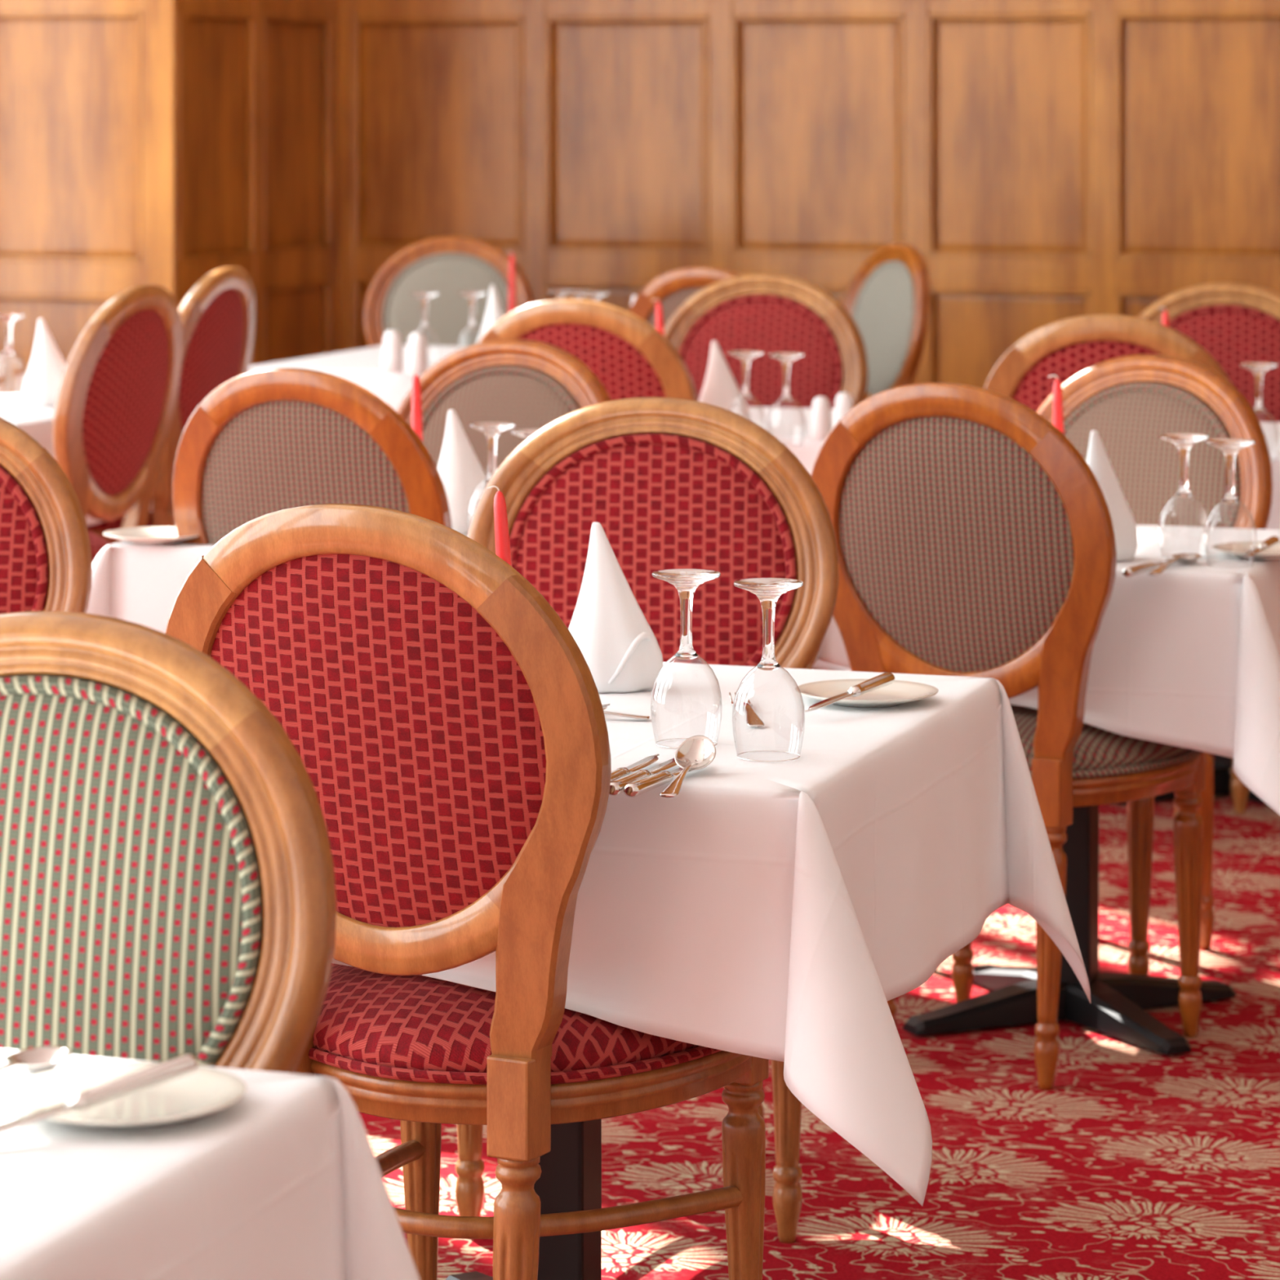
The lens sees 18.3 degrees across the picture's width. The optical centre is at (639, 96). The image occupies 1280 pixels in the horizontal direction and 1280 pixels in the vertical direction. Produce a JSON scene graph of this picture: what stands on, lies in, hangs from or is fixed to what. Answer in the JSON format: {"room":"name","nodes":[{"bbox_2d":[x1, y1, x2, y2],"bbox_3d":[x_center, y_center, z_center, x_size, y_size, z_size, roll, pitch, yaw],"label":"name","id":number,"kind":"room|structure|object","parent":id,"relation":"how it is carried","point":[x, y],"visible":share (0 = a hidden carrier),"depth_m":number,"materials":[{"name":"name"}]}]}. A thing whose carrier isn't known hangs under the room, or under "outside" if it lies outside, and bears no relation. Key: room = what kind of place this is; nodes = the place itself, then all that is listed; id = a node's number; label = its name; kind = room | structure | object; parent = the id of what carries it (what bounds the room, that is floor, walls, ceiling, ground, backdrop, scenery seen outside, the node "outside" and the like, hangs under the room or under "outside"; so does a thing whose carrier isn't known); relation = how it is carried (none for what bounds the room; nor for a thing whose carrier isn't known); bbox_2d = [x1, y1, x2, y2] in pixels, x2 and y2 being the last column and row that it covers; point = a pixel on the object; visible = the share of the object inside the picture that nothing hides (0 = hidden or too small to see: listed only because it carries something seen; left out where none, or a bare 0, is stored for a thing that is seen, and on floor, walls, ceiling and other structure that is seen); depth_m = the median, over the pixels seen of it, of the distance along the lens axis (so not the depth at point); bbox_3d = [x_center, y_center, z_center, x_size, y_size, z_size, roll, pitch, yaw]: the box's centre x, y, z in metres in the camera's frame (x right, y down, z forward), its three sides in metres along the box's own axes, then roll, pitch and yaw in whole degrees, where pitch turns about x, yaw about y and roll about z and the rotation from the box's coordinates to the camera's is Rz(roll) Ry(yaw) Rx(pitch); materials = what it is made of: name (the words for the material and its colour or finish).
{"room":"restaurant dining room","nodes":[
{"label":"restaurant dining room","id":0,"kind":"room"},
{"bbox_2d":[0,0,190,394],"bbox_3d":[-1.928,-1.630,12.379,1.100,6.200,0.126,0,0,19],"label":"wall pillar","id":1,"kind":"structure","parent":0,"point":[86,86],"depth_m":12.26,"materials":[{"name":"brown wood"}]},
{"bbox_2d":[137,0,338,366],"bbox_3d":[-1.274,-1.630,12.778,0.126,6.200,1.287,0,0,19],"label":"wall","id":2,"kind":"structure","parent":0,"point":[264,73],"depth_m":12.85,"materials":[{"name":"brown wood"}]},
{"bbox_2d":[332,752,1279,1279],"bbox_3d":[-0.485,1.470,3.714,14.684,0.001,20.574,0,0,0],"label":"floor","id":3,"kind":"structure","parent":0,"point":[1138,1162],"depth_m":5.57,"materials":[{"name":"carpet"}]},
{"bbox_2d":[0,417,92,613],"bbox_3d":[-1.042,0.948,5.286,0.525,1.045,0.550,0,0,8],"label":"dining chair","id":4,"kind":"object","parent":3,"relation":"on","point":[46,562],"visible":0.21,"depth_m":5.46,"materials":[{"name":"brown wood"}]},
{"bbox_2d":[53,284,182,564],"bbox_3d":[-1.299,0.934,8.477,0.564,1.071,0.538,0,0,18],"label":"dining chair","id":5,"kind":"object","parent":3,"relation":"on","point":[115,404],"visible":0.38,"depth_m":8.35,"materials":[{"name":"red fabric"}]},
{"bbox_2d":[0,611,336,1073],"bbox_3d":[-0.549,0.948,3.018,0.525,1.045,0.550,0,0,15],"label":"dining chair","id":6,"kind":"object","parent":3,"relation":"on","point":[167,887],"visible":0.72,"depth_m":3.18,"materials":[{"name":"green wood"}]},
{"bbox_2d":[87,266,255,543],"bbox_3d":[-1.229,0.937,9.465,0.562,1.066,0.535,0,0,15],"label":"dining chair","id":7,"kind":"object","parent":3,"relation":"on","point":[217,315],"visible":0.2,"depth_m":9.30,"materials":[{"name":"red fabric"}]},
{"bbox_2d":[172,368,452,545],"bbox_3d":[-0.427,0.948,6.436,0.501,1.045,0.550,0,0,27],"label":"dining chair","id":8,"kind":"object","parent":3,"relation":"on","point":[261,442],"visible":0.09,"depth_m":6.21,"materials":[{"name":"brown wood"}]},
{"bbox_2d":[363,236,533,346],"bbox_3d":[-0.611,0.948,11.772,0.525,1.045,0.550,0,0,10],"label":"dining chair","id":9,"kind":"object","parent":3,"relation":"on","point":[447,266],"visible":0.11,"depth_m":11.98,"materials":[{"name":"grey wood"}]},
{"bbox_2d":[164,503,768,1279],"bbox_3d":[-0.172,0.942,4.267,0.530,1.055,0.556,0,0,28],"label":"dining chair","id":10,"kind":"object","parent":3,"relation":"on","point":[447,727],"visible":0.66,"depth_m":4.05,"materials":[{"name":"red fabric"}]},
{"bbox_2d":[395,338,611,477],"bbox_3d":[-0.340,0.961,7.138,0.489,1.019,0.537,0,0,25],"label":"dining chair","id":11,"kind":"object","parent":3,"relation":"on","point":[526,384],"visible":0.08,"depth_m":7.34,"materials":[{"name":"brown wood"}]},
{"bbox_2d":[445,1119,601,1279],"bbox_3d":[-0.089,1.092,4.619,0.812,0.744,0.832,0,0,19],"label":"dining table","id":12,"kind":"object","parent":3,"relation":"on","point":[570,1180],"visible":0.21,"depth_m":4.58,"materials":[{"name":"brown metal"}]},
{"bbox_2d":[332,662,1091,1205],"bbox_3d":[-0.081,0.918,4.633,1.081,0.407,1.169,0,0,16],"label":"tablecloth","id":13,"kind":"object","parent":12,"relation":"on","point":[770,910],"visible":0.38,"depth_m":4.14,"materials":[{"name":"white fabric"}]},
{"bbox_2d":[485,485,511,566],"bbox_3d":[-0.147,0.584,4.639,0.070,0.259,0.070,0,0,0],"label":"candle","id":14,"kind":"object","parent":13,"relation":"on","point":[503,550],"visible":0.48,"depth_m":4.63,"materials":[{"name":"red wax"}]},
{"bbox_2d":[602,703,609,710],"bbox_3d":[-0.078,0.708,4.526,0.019,0.014,0.215,0,0,24],"label":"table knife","id":15,"kind":"object","parent":13,"relation":"on","point":[604,706],"visible":0.05,"depth_m":4.61,"materials":[{"name":"silver metal"}]},
{"bbox_2d":[568,522,663,693],"bbox_3d":[-0.036,0.614,4.789,0.127,0.199,0.095,0,0,20],"label":"napkin","id":16,"kind":"object","parent":13,"relation":"on","point":[622,653],"visible":0.92,"depth_m":4.77,"materials":[{"name":"white fabric"}]},
{"bbox_2d":[604,711,649,719],"bbox_3d":[-0.089,0.706,4.559,0.201,0.015,0.045,0,0,7],"label":"spoon","id":17,"kind":"object","parent":13,"relation":"on","point":[620,714],"visible":0.04,"depth_m":4.54,"materials":[{"name":"silver metal"}]},
{"bbox_2d":[610,754,659,782],"bbox_3d":[-0.013,0.708,4.170,0.020,0.014,0.215,0,0,18],"label":"table knife","id":18,"kind":"object","parent":13,"relation":"on","point":[620,772],"visible":0.65,"depth_m":4.18,"materials":[{"name":"silver metal"}]},
{"bbox_2d":[608,758,677,795],"bbox_3d":[0.009,0.708,4.157,0.019,0.014,0.215,0,0,21],"label":"table knife","id":19,"kind":"object","parent":13,"relation":"on","point":[616,787],"visible":0.77,"depth_m":4.11,"materials":[{"name":"silver metal"}]},
{"bbox_2d":[623,767,691,797],"bbox_3d":[0.033,0.708,4.147,0.019,0.014,0.215,0,0,24],"label":"table knife","id":20,"kind":"object","parent":13,"relation":"on","point":[633,789],"visible":0.91,"depth_m":4.08,"materials":[{"name":"silver metal"}]},
{"bbox_2d":[650,568,722,748],"bbox_3d":[0.051,0.619,4.379,0.079,0.190,0.079,0,0,0],"label":"wine glass","id":21,"kind":"object","parent":13,"relation":"on","point":[686,580],"visible":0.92,"depth_m":4.37,"materials":[{"name":"white"}]},
{"bbox_2d":[650,654,722,744],"bbox_3d":[0.051,0.665,4.379,0.079,0.098,0.079,0,0,0],"label":"bowl","id":22,"kind":"object","parent":21,"relation":"on","point":[680,656],"depth_m":4.37,"materials":[{"name":"clear glass"}]},
{"bbox_2d":[659,735,715,797],"bbox_3d":[0.046,0.696,4.130,0.043,0.035,0.181,0,0,11],"label":"soup spoon","id":23,"kind":"object","parent":13,"relation":"on","point":[696,752],"visible":1,"depth_m":4.20,"materials":[{"name":"silver metal"}]},
{"bbox_2d":[674,735,715,770],"bbox_3d":[0.059,0.697,4.197,0.043,0.012,0.058,0,30,11],"label":"bowl","id":24,"kind":"object","parent":23,"relation":"on","point":[696,752],"depth_m":4.20,"materials":[{"name":"silver metal"}]},
{"bbox_2d":[728,692,764,727],"bbox_3d":[0.123,0.707,4.584,0.024,0.011,0.190,0,0,-5],"label":"fork","id":25,"kind":"object","parent":13,"relation":"on","point":[753,720],"visible":0.96,"depth_m":4.54,"materials":[{"name":"silver metal"}]},
{"bbox_2d":[732,577,804,761],"bbox_3d":[0.139,0.619,4.296,0.079,0.190,0.079,0,0,0],"label":"wine glass","id":26,"kind":"object","parent":13,"relation":"on","point":[768,590],"visible":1,"depth_m":4.29,"materials":[{"name":"white"}]},
{"bbox_2d":[732,666,804,757],"bbox_3d":[0.139,0.665,4.296,0.079,0.098,0.079,0,0,0],"label":"bowl","id":27,"kind":"object","parent":26,"relation":"on","point":[763,668],"depth_m":4.29,"materials":[{"name":"clear glass"}]},
{"bbox_2d":[795,679,937,707],"bbox_3d":[0.267,0.707,4.689,0.169,0.015,0.169,0,0,0],"label":"plate","id":28,"kind":"object","parent":13,"relation":"on","point":[899,692],"visible":0.84,"depth_m":4.71,"materials":[{"name":"white ceramic"}]},
{"bbox_2d":[804,672,894,711],"bbox_3d":[0.240,0.688,4.590,0.018,0.027,0.169,0,0,39],"label":"butter knife","id":29,"kind":"object","parent":28,"relation":"on","point":[884,679],"visible":0.99,"depth_m":4.60,"materials":[{"name":"silver metal"}]},
{"bbox_2d":[479,299,697,401],"bbox_3d":[-0.056,0.948,8.550,0.525,1.045,0.550,0,0,20],"label":"dining chair","id":30,"kind":"object","parent":3,"relation":"on","point":[629,357],"visible":0.06,"depth_m":8.28,"materials":[{"name":"brown wood"}]},
{"bbox_2d":[455,396,839,1243],"bbox_3d":[0.001,0.948,5.345,0.525,1.045,0.550,0,0,4],"label":"dining chair","id":31,"kind":"object","parent":3,"relation":"on","point":[668,482],"visible":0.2,"depth_m":5.54,"materials":[{"name":"red fabric"}]},
{"bbox_2d":[628,266,741,328],"bbox_3d":[0.274,0.948,10.115,0.501,1.045,0.550,0,0,27],"label":"dining chair","id":32,"kind":"object","parent":3,"relation":"on","point":[672,289],"visible":0.02,"depth_m":9.92,"materials":[{"name":"brown wood"}]},
{"bbox_2d":[663,273,867,669],"bbox_3d":[0.231,0.948,9.264,0.525,1.045,0.550,0,0,15],"label":"dining chair","id":33,"kind":"object","parent":3,"relation":"on","point":[766,313],"visible":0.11,"depth_m":9.46,"materials":[{"name":"red fabric"}]},
{"bbox_2d":[842,244,929,399],"bbox_3d":[0.510,0.948,11.338,0.550,1.045,0.525,0,0,-22],"label":"dining chair","id":34,"kind":"object","parent":3,"relation":"on","point":[887,299],"visible":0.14,"depth_m":11.35,"materials":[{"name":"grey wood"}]},
{"bbox_2d":[810,382,1204,1090],"bbox_3d":[0.577,0.948,6.114,0.501,1.045,0.550,0,0,30],"label":"dining chair","id":35,"kind":"object","parent":3,"relation":"on","point":[974,538],"visible":0.62,"depth_m":5.91,"materials":[{"name":"brown wood"}]},
{"bbox_2d":[902,804,1235,1054],"bbox_3d":[0.691,1.092,6.349,0.652,0.744,0.612,0,0,19],"label":"dining table","id":36,"kind":"object","parent":3,"relation":"on","point":[1118,1000],"visible":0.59,"depth_m":6.30,"materials":[{"name":"brown metal"}]},
{"bbox_2d":[814,524,1279,815],"bbox_3d":[0.694,0.908,6.358,0.970,0.387,0.912,0,0,19],"label":"tablecloth","id":37,"kind":"object","parent":36,"relation":"on","point":[1184,655],"visible":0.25,"depth_m":5.97,"materials":[{"name":"white fabric"}]},
{"bbox_2d":[1048,374,1063,434],"bbox_3d":[0.684,0.584,6.473,0.070,0.260,0.070,0,0,0],"label":"candle","id":38,"kind":"object","parent":37,"relation":"on","point":[1058,419],"visible":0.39,"depth_m":6.47,"materials":[{"name":"red wax"}]},
{"bbox_2d":[1086,430,1137,561],"bbox_3d":[0.712,0.614,6.122,0.110,0.199,0.099,0,0,6],"label":"napkin","id":39,"kind":"object","parent":37,"relation":"on","point":[1124,526],"visible":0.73,"depth_m":6.11,"materials":[{"name":"white fabric"}]},
{"bbox_2d":[1122,559,1178,577],"bbox_3d":[0.777,0.708,5.997,0.019,0.014,0.215,0,0,30],"label":"table knife","id":40,"kind":"object","parent":37,"relation":"on","point":[1132,571],"visible":0.97,"depth_m":5.94,"materials":[{"name":"silver metal"}]},
{"bbox_2d":[1146,553,1201,575],"bbox_3d":[0.805,0.706,6.003,0.045,0.015,0.201,0,0,25],"label":"spoon","id":41,"kind":"object","parent":37,"relation":"on","point":[1187,558],"visible":1,"depth_m":6.04,"materials":[{"name":"silver metal"}]},
{"bbox_2d":[1171,553,1201,564],"bbox_3d":[0.836,0.707,6.067,0.045,0.013,0.059,0,0,25],"label":"bowl","id":42,"kind":"object","parent":41,"relation":"on","point":[1187,558],"depth_m":6.05,"materials":[{"name":"silver metal"}]},
{"bbox_2d":[1158,433,1209,559],"bbox_3d":[0.842,0.619,6.151,0.079,0.190,0.079,0,0,0],"label":"wine glass","id":43,"kind":"object","parent":37,"relation":"on","point":[1184,442],"visible":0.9,"depth_m":6.14,"materials":[{"name":"white"}]},
{"bbox_2d":[1158,493,1209,557],"bbox_3d":[0.842,0.665,6.151,0.079,0.098,0.079,0,0,0],"label":"bowl","id":44,"kind":"object","parent":43,"relation":"on","point":[1178,495],"depth_m":6.14,"materials":[{"name":"clear glass"}]},
{"bbox_2d":[1204,438,1256,567],"bbox_3d":[0.899,0.619,6.055,0.079,0.190,0.079,0,0,0],"label":"wine glass","id":45,"kind":"object","parent":37,"relation":"on","point":[1230,447],"visible":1,"depth_m":6.05,"materials":[{"name":"white"}]},
{"bbox_2d":[1204,500,1256,564],"bbox_3d":[0.899,0.665,6.055,0.079,0.098,0.079,0,0,0],"label":"bowl","id":46,"kind":"object","parent":45,"relation":"on","point":[1225,501],"depth_m":6.05,"materials":[{"name":"clear glass"}]},
{"bbox_2d":[1211,541,1279,559],"bbox_3d":[0.972,0.707,6.162,0.169,0.015,0.169,0,0,0],"label":"plate","id":47,"kind":"object","parent":37,"relation":"on","point":[1238,549],"visible":0.89,"depth_m":6.19,"materials":[{"name":"white ceramic"}]},
{"bbox_2d":[1244,536,1279,556],"bbox_3d":[0.950,0.690,6.088,0.018,0.016,0.170,0,0,25],"label":"butter knife","id":48,"kind":"object","parent":47,"relation":"on","point":[1272,541],"visible":1,"depth_m":6.10,"materials":[{"name":"silver metal"}]},
{"bbox_2d":[934,354,1272,975],"bbox_3d":[0.768,0.962,6.767,0.487,1.016,0.535,0,0,32],"label":"dining chair","id":49,"kind":"object","parent":3,"relation":"on","point":[1131,401],"visible":0.24,"depth_m":6.89,"materials":[{"name":"brown wood"}]},
{"bbox_2d":[984,314,1248,817],"bbox_3d":[0.973,0.948,7.978,0.525,1.045,0.550,0,0,15],"label":"dining chair","id":50,"kind":"object","parent":3,"relation":"on","point":[1064,348],"visible":0.05,"depth_m":7.75,"materials":[{"name":"brown wood"}]},
{"bbox_2d":[1117,754,1266,804],"bbox_3d":[1.250,1.092,8.380,0.712,0.744,0.712,0,0,19],"label":"dining table","id":51,"kind":"object","parent":3,"relation":"on","point":[1222,765],"visible":0.15,"depth_m":8.33,"materials":[{"name":"brown metal"}]},
{"bbox_2d":[1259,422,1279,529],"bbox_3d":[1.250,0.884,8.380,1.004,0.339,1.004,0,0,19],"label":"tablecloth","id":52,"kind":"object","parent":51,"relation":"on","point":[1269,428],"visible":0.02,"depth_m":7.98,"materials":[{"name":"white fabric"}]},
{"bbox_2d":[1158,306,1168,327],"bbox_3d":[1.129,0.584,8.543,0.070,0.260,0.070,0,0,0],"label":"candle","id":53,"kind":"object","parent":52,"relation":"on","point":[1165,319],"visible":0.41,"depth_m":8.54,"materials":[{"name":"red wax"}]},
{"bbox_2d":[1239,362,1279,461],"bbox_3d":[1.214,0.619,7.797,0.079,0.190,0.079,0,0,0],"label":"wine glass","id":54,"kind":"object","parent":52,"relation":"on","point":[1258,369],"visible":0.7,"depth_m":7.79,"materials":[{"name":"white"}]},
{"bbox_2d":[1265,409,1279,459],"bbox_3d":[1.214,0.665,7.797,0.079,0.098,0.079,0,0,0],"label":"bowl","id":55,"kind":"object","parent":54,"relation":"on","point":[1265,410],"depth_m":7.79,"materials":[{"name":"clear glass"}]},
{"bbox_2d":[1137,282,1279,422],"bbox_3d":[1.288,0.948,8.787,0.525,1.045,0.550,0,0,10],"label":"dining chair","id":56,"kind":"object","parent":3,"relation":"on","point":[1235,323],"visible":0.09,"depth_m":9.00,"materials":[{"name":"brown wood"}]},
{"bbox_3d":[-0.311,1.092,6.488,0.912,0.744,0.592,0,0,19],"label":"dining table","id":57,"kind":"object","parent":3,"relation":"on","visible":0},
{"bbox_2d":[86,533,851,671],"bbox_3d":[-0.311,0.871,6.488,1.184,0.312,0.864,0,0,19],"label":"tablecloth","id":58,"kind":"object","parent":57,"relation":"on","point":[135,583],"visible":0.09,"depth_m":6.32,"materials":[{"name":"white fabric"}]},
{"bbox_2d":[103,526,198,544],"bbox_3d":[-0.776,0.707,6.377,0.169,0.015,0.169,0,0,0],"label":"plate","id":59,"kind":"object","parent":58,"relation":"on","point":[147,535],"visible":0.89,"depth_m":6.40,"materials":[{"name":"white ceramic"}]},
{"bbox_2d":[406,370,422,441],"bbox_3d":[-0.365,0.584,6.566,0.070,0.260,0.070,0,0,0],"label":"candle","id":60,"kind":"object","parent":58,"relation":"on","point":[416,408],"visible":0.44,"depth_m":6.56,"materials":[{"name":"red wax"}]},
{"bbox_2d":[437,409,488,533],"bbox_3d":[-0.296,0.614,6.522,0.117,0.199,0.096,0,0,18],"label":"napkin","id":61,"kind":"object","parent":58,"relation":"on","point":[460,471],"visible":0.74,"depth_m":6.50,"materials":[{"name":"white fabric"}]},
{"bbox_2d":[467,422,515,528],"bbox_3d":[-0.236,0.619,6.364,0.079,0.190,0.079,0,0,0],"label":"wine glass","id":62,"kind":"object","parent":58,"relation":"on","point":[491,430],"visible":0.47,"depth_m":6.36,"materials":[{"name":"white"}]},
{"bbox_2d":[467,480,484,528],"bbox_3d":[-0.236,0.665,6.364,0.079,0.098,0.079,0,0,0],"label":"bowl","id":63,"kind":"object","parent":62,"relation":"on","point":[483,481],"depth_m":6.36,"materials":[{"name":"clear glass"}]},
{"bbox_2d":[510,428,540,439],"bbox_3d":[-0.166,0.619,6.238,0.079,0.190,0.079,0,0,0],"label":"wine glass","id":64,"kind":"object","parent":58,"relation":"on","point":[525,433],"visible":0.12,"depth_m":6.22,"materials":[{"name":"white"}]},
{"bbox_3d":[0.220,1.092,8.780,0.712,0.744,0.712,0,0,19],"label":"dining table","id":65,"kind":"object","parent":3,"relation":"on","visible":0},
{"bbox_2d":[747,406,834,475],"bbox_3d":[0.220,0.884,8.780,1.004,0.339,1.004,0,0,19],"label":"tablecloth","id":66,"kind":"object","parent":65,"relation":"on","point":[786,424],"visible":0.02,"depth_m":8.57,"materials":[{"name":"white fabric"}]},
{"bbox_2d":[652,298,664,336],"bbox_3d":[0.055,0.584,8.903,0.070,0.260,0.070,0,0,0],"label":"candle","id":67,"kind":"object","parent":66,"relation":"on","point":[659,313],"visible":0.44,"depth_m":8.90,"materials":[{"name":"red wax"}]},
{"bbox_2d":[698,341,751,420],"bbox_3d":[0.169,0.614,8.356,0.110,0.199,0.099,0,0,21],"label":"napkin","id":68,"kind":"object","parent":66,"relation":"on","point":[720,388],"visible":0.63,"depth_m":8.34,"materials":[{"name":"white fabric"}]},
{"bbox_2d":[727,350,764,429],"bbox_3d":[0.218,0.619,8.161,0.079,0.190,0.079,0,0,0],"label":"wine glass","id":69,"kind":"object","parent":66,"relation":"on","point":[745,357],"visible":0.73,"depth_m":8.15,"materials":[{"name":"white"}]},
{"bbox_2d":[728,395,764,429],"bbox_3d":[0.218,0.665,8.161,0.079,0.098,0.079,0,0,0],"label":"bowl","id":70,"kind":"object","parent":69,"relation":"on","point":[743,397],"depth_m":8.15,"materials":[{"name":"clear glass"}]},
{"bbox_2d":[767,352,805,448],"bbox_3d":[0.298,0.619,8.098,0.079,0.190,0.079,0,0,0],"label":"wine glass","id":71,"kind":"object","parent":66,"relation":"on","point":[786,359],"visible":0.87,"depth_m":8.09,"materials":[{"name":"white"}]},
{"bbox_2d":[767,398,805,446],"bbox_3d":[0.298,0.665,8.098,0.079,0.098,0.079,0,0,0],"label":"bowl","id":72,"kind":"object","parent":71,"relation":"on","point":[784,399],"depth_m":8.09,"materials":[{"name":"clear glass"}]},
{"bbox_2d":[809,395,831,439],"bbox_3d":[0.377,0.670,8.292,0.045,0.088,0.045,0,0,0],"label":"shaker","id":73,"kind":"object","parent":66,"relation":"on","point":[820,427],"visible":0.92,"depth_m":8.28,"materials":[{"name":"white ceramic"}]},
{"bbox_2d":[833,391,853,426],"bbox_3d":[0.431,0.670,8.406,0.045,0.088,0.045,0,0,0],"label":"shaker","id":74,"kind":"object","parent":66,"relation":"on","point":[843,402],"visible":0.65,"depth_m":8.39,"materials":[{"name":"white ceramic"}]},
{"bbox_3d":[-0.340,1.092,10.780,1.142,0.744,0.992,0,0,19],"label":"dining table","id":75,"kind":"object","parent":3,"relation":"on","visible":0},
{"bbox_2d":[248,345,466,410],"bbox_3d":[-0.317,0.884,10.800,1.556,0.339,1.352,0,0,18],"label":"tablecloth","id":76,"kind":"object","parent":75,"relation":"on","point":[362,366],"visible":0.11,"depth_m":10.49,"materials":[{"name":"white fabric"}]},
{"bbox_2d":[381,329,403,373],"bbox_3d":[-0.641,0.659,10.281,0.056,0.111,0.056,0,0,0],"label":"shaker","id":77,"kind":"object","parent":76,"relation":"on","point":[392,361],"visible":1,"depth_m":10.26,"materials":[{"name":"white ceramic"}]},
{"bbox_2d":[406,331,428,375],"bbox_3d":[-0.570,0.659,10.183,0.056,0.111,0.056,0,0,0],"label":"shaker","id":78,"kind":"object","parent":76,"relation":"on","point":[417,352],"visible":0.92,"depth_m":10.16,"materials":[{"name":"white ceramic"}]},
{"bbox_2d":[410,292,439,363],"bbox_3d":[-0.575,0.619,10.606,0.079,0.190,0.079,0,0,0],"label":"wine glass","id":79,"kind":"object","parent":76,"relation":"on","point":[424,297],"visible":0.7,"depth_m":10.60,"materials":[{"name":"white"}]},
{"bbox_2d":[457,291,486,343],"bbox_3d":[-0.449,0.619,10.642,0.079,0.190,0.079,0,0,0],"label":"wine glass","id":80,"kind":"object","parent":76,"relation":"on","point":[472,296],"visible":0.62,"depth_m":10.64,"materials":[{"name":"white"}]},
{"bbox_2d":[476,284,505,343],"bbox_3d":[-0.387,0.614,10.857,0.095,0.199,0.127,0,0,40],"label":"napkin","id":81,"kind":"object","parent":76,"relation":"on","point":[495,313],"visible":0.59,"depth_m":10.83,"materials":[{"name":"white fabric"}]},
{"bbox_2d":[506,251,515,313],"bbox_3d":[-0.373,0.584,11.608,0.070,0.260,0.070,0,0,0],"label":"candle","id":82,"kind":"object","parent":76,"relation":"on","point":[512,299],"visible":0.63,"depth_m":11.60,"materials":[{"name":"red wax"}]},
{"bbox_2d":[546,289,573,299],"bbox_3d":[-0.217,0.619,10.751,0.079,0.190,0.079,0,0,0],"label":"wine glass","id":83,"kind":"object","parent":76,"relation":"on","point":[559,294],"visible":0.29,"depth_m":10.74,"materials":[{"name":"white"}]},
{"bbox_2d":[564,290,591,299],"bbox_3d":[-0.167,0.619,10.678,0.079,0.190,0.079,0,0,0],"label":"wine glass","id":84,"kind":"object","parent":76,"relation":"on","point":[576,295],"visible":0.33,"depth_m":10.66,"materials":[{"name":"white"}]},
{"bbox_2d":[580,292,608,302],"bbox_3d":[-0.120,0.619,10.606,0.079,0.190,0.079,0,0,0],"label":"wine glass","id":85,"kind":"object","parent":76,"relation":"on","point":[594,296],"visible":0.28,"depth_m":10.59,"materials":[{"name":"white"}]},
{"bbox_3d":[-1.620,1.092,9.150,0.792,0.744,0.792,0,0,19],"label":"dining table","id":86,"kind":"object","parent":3,"relation":"on","visible":0},
{"bbox_2d":[0,394,152,525],"bbox_3d":[-1.593,0.884,9.096,1.169,0.339,1.169,0,0,19],"label":"tablecloth","id":87,"kind":"object","parent":86,"relation":"on","point":[37,422],"visible":0.08,"depth_m":8.86,"materials":[{"name":"white fabric"}]},
{"bbox_2d":[0,313,26,394],"bbox_3d":[-1.514,0.619,9.545,0.079,0.190,0.079,0,0,0],"label":"wine glass","id":88,"kind":"object","parent":87,"relation":"on","point":[9,318],"visible":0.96,"depth_m":9.54,"materials":[{"name":"white"}]},
{"bbox_2d":[22,319,66,406],"bbox_3d":[-1.371,0.614,9.174,0.118,0.199,0.096,0,0,27],"label":"napkin","id":89,"kind":"object","parent":87,"relation":"on","point":[42,380],"visible":0.87,"depth_m":9.15,"materials":[{"name":"white fabric"}]},
{"bbox_2d":[338,0,1279,388],"bbox_3d":[2.567,-1.630,12.228,7.720,6.200,0.126,0,0,19],"label":"wall","id":90,"kind":"structure","parent":0,"point":[1045,162],"depth_m":12.83,"materials":[{"name":"brown wood"}]},
{"bbox_3d":[-0.759,1.092,2.656,0.842,0.744,0.792,0,0,19],"label":"dining table","id":91,"kind":"object","parent":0,"visible":0},
{"bbox_2d":[0,1048,419,1279],"bbox_3d":[-0.759,0.914,2.656,1.160,0.398,1.110,0,0,19],"label":"tablecloth","id":92,"kind":"object","parent":91,"relation":"on","point":[284,1180],"visible":0.92,"depth_m":2.73,"materials":[{"name":"white fabric"}]},
{"bbox_2d":[0,1045,72,1073],"bbox_3d":[-0.469,0.706,2.842,0.045,0.015,0.201,0,0,25],"label":"spoon","id":93,"kind":"object","parent":92,"relation":"on","point":[40,1060],"visible":1,"depth_m":2.92,"materials":[{"name":"silver metal"}]},
{"bbox_2d":[4,1062,246,1128],"bbox_3d":[-0.362,0.707,2.797,0.169,0.015,0.169,0,0,0],"label":"plate","id":94,"kind":"object","parent":92,"relation":"on","point":[206,1091],"visible":0.85,"depth_m":2.81,"materials":[{"name":"white ceramic"}]},
{"bbox_2d":[0,1053,198,1133],"bbox_3d":[-0.398,0.692,2.730,0.213,0.040,0.018,0,0,-37],"label":"butter knife","id":95,"kind":"object","parent":94,"relation":"on","point":[185,1064],"visible":1,"depth_m":2.75,"materials":[{"name":"silver metal"}]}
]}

